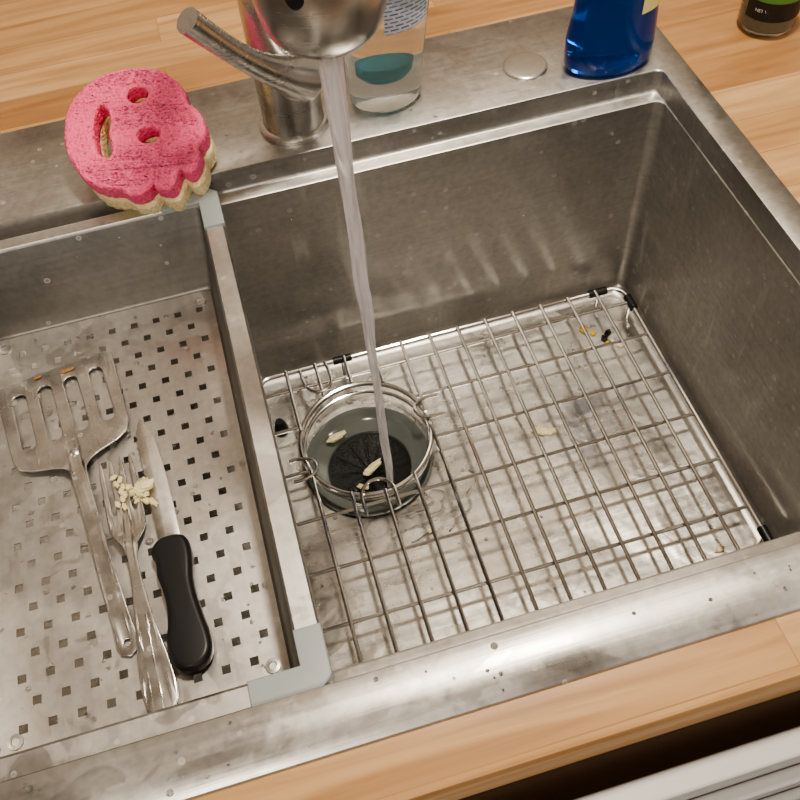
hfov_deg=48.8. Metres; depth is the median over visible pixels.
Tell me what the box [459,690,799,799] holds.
base cabinet
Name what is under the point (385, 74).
dish soap bottle
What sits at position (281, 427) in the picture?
grid
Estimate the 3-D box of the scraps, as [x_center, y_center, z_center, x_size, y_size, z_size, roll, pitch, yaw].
[-0.004,0.045,0.797,0.566,0.221,0.292,-15,56,-6]
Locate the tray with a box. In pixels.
[0,188,333,782]
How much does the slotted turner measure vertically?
0.010 m
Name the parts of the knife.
blade, handle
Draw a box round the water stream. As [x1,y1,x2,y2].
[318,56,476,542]
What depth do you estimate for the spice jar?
0.80 m
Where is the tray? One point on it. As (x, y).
(85, 278)
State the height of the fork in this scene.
0.010 m
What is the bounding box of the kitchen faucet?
[176,0,386,145]
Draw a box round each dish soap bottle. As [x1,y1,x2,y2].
[344,0,428,112]
[563,0,660,76]
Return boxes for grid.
[262,286,773,662]
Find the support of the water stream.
attached to the kitchen faucet
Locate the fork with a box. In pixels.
[99,454,178,711]
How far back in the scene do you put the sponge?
0.73 m
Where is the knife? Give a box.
[136,419,213,673]
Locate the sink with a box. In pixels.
[0,6,799,799]
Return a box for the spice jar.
[738,0,799,36]
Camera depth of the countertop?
0.71 m
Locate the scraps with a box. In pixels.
[33,325,724,552]
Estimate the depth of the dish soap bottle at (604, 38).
0.76 m
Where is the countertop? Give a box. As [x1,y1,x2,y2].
[0,0,799,799]
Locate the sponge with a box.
[64,68,216,214]
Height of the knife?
0.013 m
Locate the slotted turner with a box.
[0,350,136,655]
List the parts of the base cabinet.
drawer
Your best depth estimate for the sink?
0.82 m

